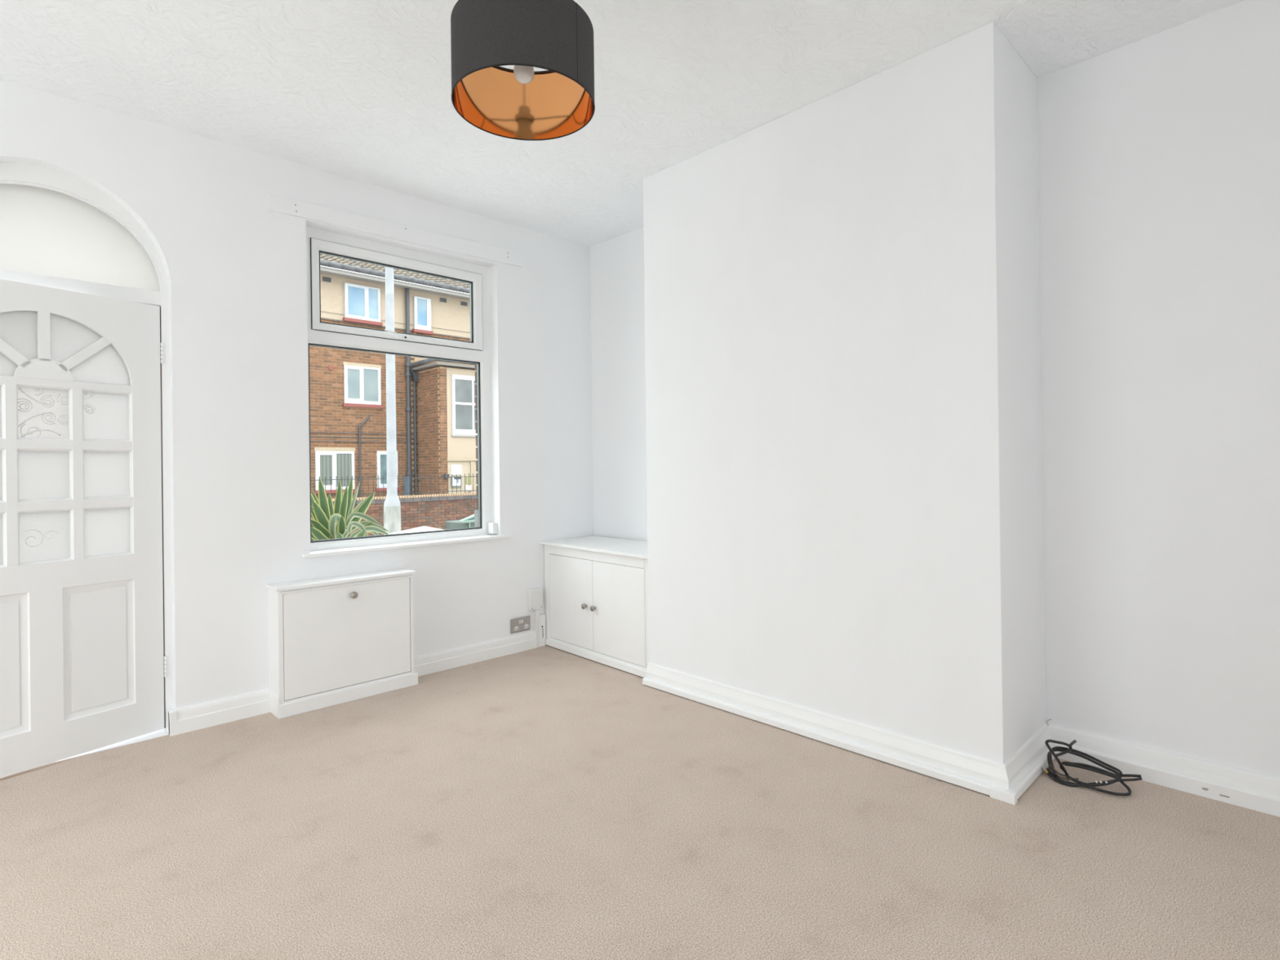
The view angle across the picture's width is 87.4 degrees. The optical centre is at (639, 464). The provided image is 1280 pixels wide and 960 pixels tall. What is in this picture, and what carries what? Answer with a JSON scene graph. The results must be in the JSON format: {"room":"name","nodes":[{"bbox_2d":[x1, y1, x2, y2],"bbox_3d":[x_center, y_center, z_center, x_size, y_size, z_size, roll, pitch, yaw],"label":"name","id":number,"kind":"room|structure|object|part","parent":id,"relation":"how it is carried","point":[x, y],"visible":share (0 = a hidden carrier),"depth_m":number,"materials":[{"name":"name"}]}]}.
{"room":"empty living room","nodes":[
{"label":"empty living room","id":0,"kind":"room"},
{"bbox_2d":[0,79,593,761],"bbox_3d":[-2.035,0.046,3.238,4.901,3.114,0.261,-1,0,-44],"label":"wall","id":1,"kind":"structure","parent":0,"point":[235,267],"depth_m":3.27,"materials":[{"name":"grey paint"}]},
{"bbox_2d":[0,279,167,777],"bbox_3d":[-2.384,0.242,2.694,0.053,1.905,0.821,-1,0,32],"label":"door","id":2,"kind":"structure","parent":1,"relation":"in","point":[83,666],"depth_m":2.76,"materials":[{"name":"white wood"}]},
{"bbox_3d":[-2.504,-0.202,2.512,0.004,0.215,0.177,-1,0,32],"label":"pane","id":3,"kind":"part","parent":2,"relation":"part of","materials":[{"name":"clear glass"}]},
{"bbox_3d":[-2.501,0.044,2.511,0.004,0.206,0.177,-1,0,32],"label":"pane","id":4,"kind":"part","parent":2,"relation":"part of","materials":[{"name":"clear glass"}]},
{"bbox_3d":[-2.497,0.290,2.511,0.004,0.210,0.177,-1,0,32],"label":"pane","id":5,"kind":"part","parent":2,"relation":"part of","materials":[{"name":"clear glass"}]},
{"bbox_3d":[-2.491,-0.434,2.537,0.004,0.188,0.234,-1,0,32],"label":"fan pane","id":6,"kind":"part","parent":2,"relation":"part of","materials":[{"name":"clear glass"}]},
{"bbox_3d":[-2.470,0.775,2.534,0.034,0.544,0.241,-1,0,32],"label":"panel","id":7,"kind":"part","parent":2,"relation":"part of","materials":[{"name":"white wood"}]},
{"bbox_3d":[-2.453,-0.502,2.600,0.004,0.212,0.211,-1,0,32],"label":"fan pane","id":8,"kind":"part","parent":2,"relation":"part of","materials":[{"name":"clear glass"}]},
{"bbox_3d":[-2.394,-0.203,2.689,0.004,0.215,0.175,-1,0,32],"label":"pane","id":9,"kind":"part","parent":2,"relation":"part of","materials":[{"name":"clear glass"}]},
{"bbox_3d":[-2.391,0.043,2.688,0.004,0.206,0.175,-1,0,32],"label":"pane","id":10,"kind":"part","parent":2,"relation":"part of","materials":[{"name":"clear glass"}]},
{"bbox_3d":[-2.388,0.289,2.688,0.004,0.210,0.175,-1,0,32],"label":"pane","id":11,"kind":"part","parent":2,"relation":"part of","materials":[{"name":"clear glass"}]},
{"bbox_3d":[-2.342,-0.503,2.779,0.004,0.212,0.211,-1,0,32],"label":"fan pane","id":12,"kind":"part","parent":2,"relation":"part of","materials":[{"name":"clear glass"}]},
{"bbox_3d":[-2.286,0.773,2.830,0.034,0.544,0.250,-1,0,32],"label":"panel","id":13,"kind":"part","parent":2,"relation":"part of","materials":[{"name":"white wood"}]},
{"bbox_3d":[-2.302,-0.436,2.842,0.004,0.188,0.234,-1,0,32],"label":"fan pane","id":14,"kind":"part","parent":2,"relation":"part of","materials":[{"name":"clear glass"}]},
{"bbox_3d":[-2.284,-0.204,2.866,0.004,0.215,0.178,-1,0,32],"label":"pane","id":15,"kind":"part","parent":2,"relation":"part of","materials":[{"name":"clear glass"}]},
{"bbox_3d":[-2.281,0.042,2.865,0.004,0.206,0.178,-1,0,32],"label":"pane","id":16,"kind":"part","parent":2,"relation":"part of","materials":[{"name":"clear glass"}]},
{"bbox_3d":[-2.278,0.288,2.865,0.004,0.210,0.178,-1,0,32],"label":"pane","id":17,"kind":"part","parent":2,"relation":"part of","materials":[{"name":"clear glass"}]},
{"bbox_2d":[0,161,173,730],"bbox_3d":[-2.471,-0.011,2.782,0.859,2.436,0.090,-1,0,-44],"label":"door frame","id":18,"kind":"structure","parent":1,"relation":"attached to","point":[59,230],"depth_m":2.86,"materials":[{"name":"white wood"}]},
{"bbox_3d":[-2.472,-0.960,2.772,0.800,0.370,0.005,-1,0,-44],"label":"fanlight pane","id":19,"kind":"part","parent":18,"relation":"part of","materials":[{"name":"beige glass"}]},
{"bbox_2d":[165,706,177,734],"bbox_3d":[-2.099,1.151,3.003,0.029,0.104,0.084,-1,0,-44],"label":"trim","id":20,"kind":"structure","parent":1,"relation":"attached to","point":[171,716],"depth_m":2.98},
{"bbox_2d":[168,688,270,736],"bbox_3d":[-1.942,1.147,3.111,0.404,0.108,0.027,-1,0,-44],"label":"baseboard","id":21,"kind":"structure","parent":1,"relation":"attached to","point":[214,713],"depth_m":3.10,"materials":[{"name":"white wood"}]},
{"bbox_2d":[268,194,522,266],"bbox_3d":[-1.286,-1.302,3.792,1.476,0.106,0.017,-1,0,-44],"label":"trim","id":22,"kind":"structure","parent":1,"relation":"attached to","point":[277,203],"depth_m":3.70,"materials":[{"name":"wood"}]},
{"bbox_2d":[301,226,511,558],"bbox_3d":[-1.312,-0.389,3.838,1.224,1.711,0.168,-1,0,-44],"label":"window","id":23,"kind":"structure","parent":1,"relation":"in","point":[320,334],"depth_m":3.87,"materials":[{"name":"white plastic"}]},
{"bbox_3d":[-1.390,-0.741,3.788,0.104,0.031,0.012,-1,0,-44],"label":"handle lever","id":24,"kind":"part","parent":23,"relation":"part of","materials":[{"name":"white plastic"}]},
{"bbox_3d":[-1.369,-0.949,3.869,1.008,0.474,0.050,-1,0,-44],"label":"hung sash","id":25,"kind":"part","parent":23,"relation":"part of","materials":[{"name":"white plastic"}]},
{"bbox_3d":[-1.350,-0.725,3.842,0.067,0.024,0.010,-1,0,-44],"label":"handle","id":26,"kind":"part","parent":23,"relation":"part of","materials":[{"name":"white plastic"}]},
{"bbox_3d":[-1.287,0.457,3.821,1.224,0.018,0.127,-1,0,-44],"label":"sill","id":27,"kind":"part","parent":23,"relation":"part of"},
{"bbox_2d":[488,522,497,533],"bbox_3d":[-0.923,0.401,4.205,0.035,0.068,0.058,-1,0,-44],"label":"bracket","id":28,"kind":"object","parent":23,"relation":"on","point":[492,526],"visible":1,"depth_m":4.19,"materials":[{"name":"white plastic"}]},
{"bbox_2d":[413,630,536,676],"bbox_3d":[-0.993,1.137,4.035,0.880,0.108,0.027,-1,0,-44],"label":"baseboard","id":29,"kind":"structure","parent":1,"relation":"attached to","point":[430,663],"depth_m":4.02,"materials":[{"name":"white wood"}]},
{"bbox_3d":[-0.949,0.444,4.393,0.238,0.295,0.112,-1,0,-44],"label":"sill stone","id":30,"kind":"part","parent":1,"relation":"part of","materials":[{"name":"grey stone"}]},
{"bbox_2d":[511,615,530,633],"bbox_3d":[-0.761,1.023,4.273,0.144,0.090,0.014,-1,0,-44],"label":"double socket","id":31,"kind":"object","parent":1,"relation":"attached to","point":[522,624],"visible":1,"depth_m":4.27,"materials":[{"name":"grey metal"}]},
{"bbox_2d":[528,587,542,610],"bbox_3d":[-0.677,0.874,4.343,0.100,0.135,0.033,-1,0,-44],"label":"junction box","id":32,"kind":"object","parent":1,"relation":"attached to","point":[535,595],"visible":1,"depth_m":4.33,"materials":[{"name":"white plastic"}]},
{"bbox_3d":[-0.667,0.866,4.333,0.083,0.104,0.005,-1,0,-44],"label":"lid","id":33,"kind":"part","parent":32,"relation":"part of","materials":[{"name":"white plastic"}]},
{"bbox_2d":[533,608,539,648],"bbox_3d":[-0.672,1.065,4.348,0.026,0.246,0.029,-1,0,-44],"label":"cable trunking","id":34,"kind":"object","parent":1,"relation":"attached to","point":[536,617],"visible":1,"depth_m":4.34,"materials":[{"name":"white plastic"}]},
{"bbox_2d":[538,613,546,647],"bbox_3d":[-0.643,1.085,4.377,0.055,0.205,0.026,-1,0,-44],"label":"pipe boxing","id":35,"kind":"object","parent":1,"relation":"attached to","point":[542,616],"visible":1,"depth_m":4.37,"materials":[{"name":"white wood"}]},
{"bbox_2d":[0,0,1244,246],"bbox_3d":[-0.315,-1.637,1.489,4.951,0.200,5.140,-1,0,-44],"label":"ceiling","id":36,"kind":"structure","parent":0,"point":[360,91],"depth_m":2.59,"materials":[{"name":"white paint"}]},
{"bbox_2d":[450,0,595,140],"bbox_3d":[-0.333,-1.278,1.912,0.402,0.516,0.402,-1,0,-44],"label":"pendant lamp","id":37,"kind":"object","parent":36,"relation":"hanging from","point":[522,103],"visible":1,"depth_m":1.81,"materials":[{"name":"grey fabric"}]},
{"bbox_3d":[-0.331,-1.127,1.912,0.058,0.075,0.058,-1,0,-44],"label":"bulb","id":38,"kind":"part","parent":37,"relation":"part of","materials":[{"name":"white glass"}]},
{"bbox_2d":[0,645,1279,959],"bbox_3d":[-0.286,1.237,1.455,4.501,0.120,4.709,-1,0,-44],"label":"floor","id":39,"kind":"structure","parent":0,"point":[545,802],"depth_m":2.06,"materials":[{"name":"beige carpet"}]},
{"bbox_2d":[266,568,417,719],"bbox_3d":[-1.501,0.888,3.433,0.698,0.617,0.187,-1,0,-44],"label":"base cabinet","id":40,"kind":"object","parent":39,"relation":"on","point":[335,640],"visible":1,"depth_m":3.35,"materials":[{"name":"white wood"}]},
{"bbox_3d":[-1.466,0.865,3.393,0.624,0.504,0.018,-1,0,-44],"label":"flap door","id":41,"kind":"part","parent":40,"relation":"part of","materials":[{"name":"white wood"}]},
{"bbox_3d":[-1.444,0.660,3.383,0.034,0.034,0.032,-1,0,-44],"label":"knob","id":42,"kind":"part","parent":40,"relation":"part of","materials":[{"name":"silver metal"}]},
{"bbox_2d":[539,535,648,678],"bbox_3d":[-0.133,0.840,4.152,0.490,0.682,1.068,-1,0,-44],"label":"base cabinet","id":43,"kind":"object","parent":39,"relation":"on","point":[596,588],"visible":0.94,"depth_m":4.00,"materials":[{"name":"white wood"}]},
{"bbox_3d":[-0.429,0.853,4.201,0.019,0.540,0.453,-1,0,-42],"label":"door","id":44,"kind":"part","parent":43,"relation":"part of","materials":[{"name":"white wood"}]},
{"bbox_3d":[-0.338,0.861,4.062,0.032,0.034,0.034,-1,0,-44],"label":"knob","id":45,"kind":"part","parent":43,"relation":"part of","materials":[{"name":"silver metal"}]},
{"bbox_3d":[-0.280,0.860,3.998,0.032,0.034,0.034,-1,0,-44],"label":"knob","id":46,"kind":"part","parent":43,"relation":"part of","materials":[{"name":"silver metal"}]},
{"bbox_2d":[539,535,648,559],"bbox_3d":[-0.138,0.507,4.153,0.490,0.018,1.068,-1,0,-44],"label":"countertop","id":47,"kind":"structure","parent":43,"relation":"on","point":[629,548],"depth_m":4.15,"materials":[{"name":"white wood"}]},
{"bbox_3d":[-0.123,0.849,3.862,0.019,0.540,0.455,-1,0,-42],"label":"door","id":48,"kind":"part","parent":43,"relation":"part of","materials":[{"name":"white wood"}]},
{"bbox_2d":[1042,739,1142,795],"bbox_3d":[1.600,1.068,2.398,0.241,0.172,0.297,-1,0,-44],"label":"cable coil","id":49,"kind":"object","parent":39,"relation":"on","point":[1051,771],"visible":1,"depth_m":2.42,"materials":[{"name":"black"}]},
{"bbox_2d":[643,22,1045,764],"bbox_3d":[0.828,-0.166,3.154,0.512,2.764,1.754,-1,0,-44],"label":"wall","id":50,"kind":"structure","parent":0,"point":[843,375],"depth_m":2.71,"materials":[{"name":"white paint"}]},
{"bbox_2d":[642,662,1279,817],"bbox_3d":[1.489,1.089,2.454,0.562,0.136,3.662,-1,0,-44],"label":"baseboard","id":51,"kind":"structure","parent":50,"relation":"attached to","point":[1006,782],"depth_m":2.51,"materials":[{"name":"white wood"}]},
{"bbox_2d":[590,0,1279,777],"bbox_3d":[1.450,-0.149,3.026,0.200,2.814,4.909,-1,0,-44],"label":"wall","id":52,"kind":"structure","parent":0,"point":[1159,153],"depth_m":2.44,"materials":[{"name":"white paint"}]},
{"label":"outside","id":53,"kind":"structure","parent":0,"visible":0},
{"bbox_3d":[-16.860,1.921,17.334,80.000,0.300,19.600,-1,0,-44],"label":"forecourt","id":54,"kind":"object","parent":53,"visible":0},
{"bbox_2d":[309,253,477,499],"bbox_3d":[-9.372,-2.899,19.752,13.175,9.159,8.682,-1,0,-44],"label":"building","id":55,"kind":"structure","parent":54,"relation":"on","point":[436,422],"depth_m":18.14,"materials":[{"name":"brown brick"}]},
{"bbox_3d":[-8.080,0.151,17.240,0.305,0.775,0.010,-1,0,-44],"label":"pane","id":56,"kind":"part","parent":55,"relation":"part of","materials":[{"name":"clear glass"}]},
{"bbox_2d":[322,276,330,282],"bbox_3d":[-8.088,-4.766,17.298,0.200,0.110,0.030,-1,0,-44],"label":"air vent","id":57,"kind":"object","parent":55,"relation":"attached to","point":[325,279],"depth_m":17.29,"materials":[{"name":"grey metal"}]},
{"bbox_3d":[-7.909,0.705,17.400,1.055,0.085,0.120,-1,0,-44],"label":"sill","id":58,"kind":"part","parent":55,"relation":"part of","materials":[{"name":"red tile"}]},
{"bbox_3d":[-7.754,0.153,17.557,0.385,0.865,0.010,-1,0,-44],"label":"pane","id":59,"kind":"part","parent":55,"relation":"part of","materials":[{"name":"clear glass"}]},
{"bbox_3d":[-7.589,-2.127,17.750,0.315,0.780,0.010,-1,0,-44],"label":"pane","id":60,"kind":"part","parent":55,"relation":"part of","materials":[{"name":"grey glass"}]},
{"bbox_3d":[-7.528,-4.315,17.771,0.435,0.745,0.010,-1,0,-44],"label":"pane","id":61,"kind":"part","parent":55,"relation":"part of","materials":[{"name":"blue glass"}]},
{"bbox_3d":[-7.409,-1.561,17.919,1.050,0.085,0.120,-1,0,-44],"label":"sill","id":62,"kind":"part","parent":55,"relation":"part of","materials":[{"name":"red tile"}]},
{"bbox_3d":[-7.397,-3.801,17.893,1.015,0.085,0.120,-1,0,-44],"label":"sill","id":63,"kind":"part","parent":55,"relation":"part of","materials":[{"name":"red tile"}]},
{"bbox_3d":[-7.261,-2.125,18.069,0.390,0.860,0.010,-1,0,-44],"label":"pane","id":64,"kind":"part","parent":55,"relation":"part of","materials":[{"name":"grey glass"}]},
{"bbox_3d":[-7.204,-4.323,18.087,0.250,0.805,0.010,-1,0,-44],"label":"pane","id":65,"kind":"part","parent":55,"relation":"part of","materials":[{"name":"blue glass"}]},
{"bbox_3d":[-6.921,0.137,18.368,0.410,0.800,0.010,-1,0,-44],"label":"pane","id":66,"kind":"part","parent":55,"relation":"part of","materials":[{"name":"teal glass"}]},
{"bbox_3d":[-6.917,0.689,18.366,0.655,0.085,0.120,-1,0,-44],"label":"sill","id":67,"kind":"part","parent":55,"relation":"part of","materials":[{"name":"red tile"}]},
{"bbox_3d":[-6.207,-4.322,19.058,0.295,0.750,0.010,-1,0,-44],"label":"pane","id":68,"kind":"part","parent":55,"relation":"part of","materials":[{"name":"blue glass"}]},
{"bbox_3d":[-6.184,-3.769,19.074,0.580,0.085,0.120,-1,0,-44],"label":"sill","id":69,"kind":"part","parent":55,"relation":"part of","materials":[{"name":"red tile"}]},
{"bbox_2d":[440,297,446,302],"bbox_3d":[-5.752,-4.791,19.572,0.200,0.110,0.030,-1,0,-44],"label":"air vent","id":70,"kind":"object","parent":55,"relation":"attached to","point":[442,300],"depth_m":19.57,"materials":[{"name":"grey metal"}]},
{"bbox_2d":[451,465,461,475],"bbox_3d":[-5.003,0.159,18.255,0.300,0.265,0.027,-1,0,-44],"label":"board","id":71,"kind":"object","parent":55,"relation":"attached to","point":[455,469],"visible":0.97,"depth_m":18.23,"materials":[{"name":"white plastic"}]},
{"bbox_2d":[450,475,462,487],"bbox_3d":[-4.998,0.477,18.239,0.300,0.290,0.048,-1,0,-44],"label":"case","id":72,"kind":"object","parent":55,"relation":"attached to","point":[453,480],"visible":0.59,"depth_m":18.19,"materials":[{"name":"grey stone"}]},
{"bbox_3d":[-4.854,-2.007,18.415,0.520,0.625,0.010,-1,0,-44],"label":"pane","id":73,"kind":"part","parent":55,"relation":"part of","materials":[{"name":"grey glass"}]},
{"bbox_3d":[-4.750,-0.783,18.501,0.980,0.045,0.040,-1,0,-44],"label":"wing sill","id":74,"kind":"part","parent":55,"relation":"part of","materials":[{"name":"grey"}]},
{"bbox_3d":[-4.845,-1.292,18.414,0.520,0.675,0.010,-1,0,-44],"label":"pane","id":75,"kind":"part","parent":55,"relation":"part of","materials":[{"name":"grey glass"}]},
{"bbox_2d":[461,301,466,306],"bbox_3d":[-5.265,-4.796,20.046,0.200,0.110,0.030,-1,0,-44],"label":"air vent","id":76,"kind":"object","parent":55,"relation":"attached to","point":[463,303],"depth_m":20.04,"materials":[{"name":"grey metal"}]},
{"bbox_2d":[465,484,471,490],"bbox_3d":[-4.721,0.644,18.516,0.200,0.150,0.025,-1,0,-44],"label":"poster","id":77,"kind":"object","parent":55,"relation":"attached to","point":[466,486],"visible":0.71,"depth_m":18.46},
{"bbox_2d":[466,476,471,484],"bbox_3d":[-4.742,0.452,18.503,0.135,0.215,0.028,-1,0,-44],"label":"notice","id":78,"kind":"object","parent":55,"relation":"attached to","point":[467,477],"visible":0.79,"depth_m":18.48,"materials":[{"name":"yellow"}]},
{"bbox_3d":[-4.646,0.773,18.601,0.115,1.690,0.050,-1,0,-44],"label":"porch post","id":79,"kind":"part","parent":55,"relation":"part of","materials":[{"name":"concrete"}]},
{"bbox_3d":[-4.557,-2.010,18.705,0.200,0.625,0.010,-1,0,-44],"label":"pane","id":80,"kind":"part","parent":55,"relation":"part of","materials":[{"name":"grey glass"}]},
{"bbox_3d":[-4.548,-1.296,18.703,0.200,0.675,0.010,-1,0,-44],"label":"pane","id":81,"kind":"part","parent":55,"relation":"part of","materials":[{"name":"grey glass"}]},
{"bbox_2d":[311,492,478,536],"bbox_3d":[-5.507,1.236,15.986,12.395,0.975,0.265,-1,0,-44],"label":"wall","id":82,"kind":"structure","parent":54,"relation":"on","point":[419,510],"depth_m":16.18,"materials":[{"name":"red brick"}]},
{"bbox_2d":[311,473,477,497],"bbox_3d":[-6.763,0.514,14.763,8.300,0.505,0.025,-1,0,-44],"label":"railing","id":83,"kind":"object","parent":82,"relation":"on","point":[468,476],"visible":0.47,"depth_m":15.95,"materials":[{"name":"black metal"}]},
{"bbox_3d":[-6.766,0.342,14.763,8.300,0.016,0.020,-1,0,-44],"label":"rail","id":84,"kind":"part","parent":83,"relation":"part of","materials":[{"name":"black metal"}]},
{"bbox_3d":[-6.761,0.702,14.762,8.300,0.016,0.020,-1,0,-44],"label":"rail","id":85,"kind":"part","parent":83,"relation":"part of","materials":[{"name":"metal"}]},
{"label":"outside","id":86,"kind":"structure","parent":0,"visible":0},
{"bbox_3d":[-4.457,1.736,4.596,80.000,0.300,5.160,-1,0,-44],"label":"pavement","id":87,"kind":"object","parent":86,"visible":0},
{"bbox_2d":[311,475,389,540],"bbox_3d":[-2.130,0.821,4.705,0.621,1.477,0.830,-1,0,-44],"label":"yucca plant","id":88,"kind":"object","parent":87,"relation":"on","point":[329,522],"visible":0.5,"depth_m":4.70,"materials":[{"name":"green plant"}]},
{"bbox_2d":[383,266,400,534],"bbox_3d":[-3.178,-1.718,7.884,0.210,6.590,1.305,-1,0,-44],"label":"lamp post","id":89,"kind":"object","parent":87,"relation":"on","point":[392,505],"visible":0.42,"depth_m":7.45,"materials":[{"name":"metal"}]},
{"bbox_3d":[-2.762,1.018,7.486,0.210,1.105,0.210,-1,0,-44],"label":"post","id":90,"kind":"part","parent":89,"relation":"part of","materials":[{"name":"metal"}]},
{"bbox_2d":[389,525,442,534],"bbox_3d":[-2.045,1.073,6.369,0.540,0.972,0.540,-1,0,-44],"label":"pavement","id":91,"kind":"structure","parent":87,"relation":"on","point":[424,528],"depth_m":6.31,"materials":[{"name":"white concrete"}]},
{"bbox_2d":[444,514,474,529],"bbox_3d":[-2.045,1.038,8.120,0.615,1.049,0.630,-1,0,-44],"label":"wheelie bin","id":92,"kind":"object","parent":87,"relation":"on","point":[468,522],"visible":0.16,"depth_m":7.84,"materials":[{"name":"green plastic"}]},
{"bbox_3d":[-1.867,0.580,7.924,0.568,0.138,0.070,-1,0,-44],"label":"lid","id":93,"kind":"part","parent":92,"relation":"part of","materials":[{"name":"grey"}]}
]}

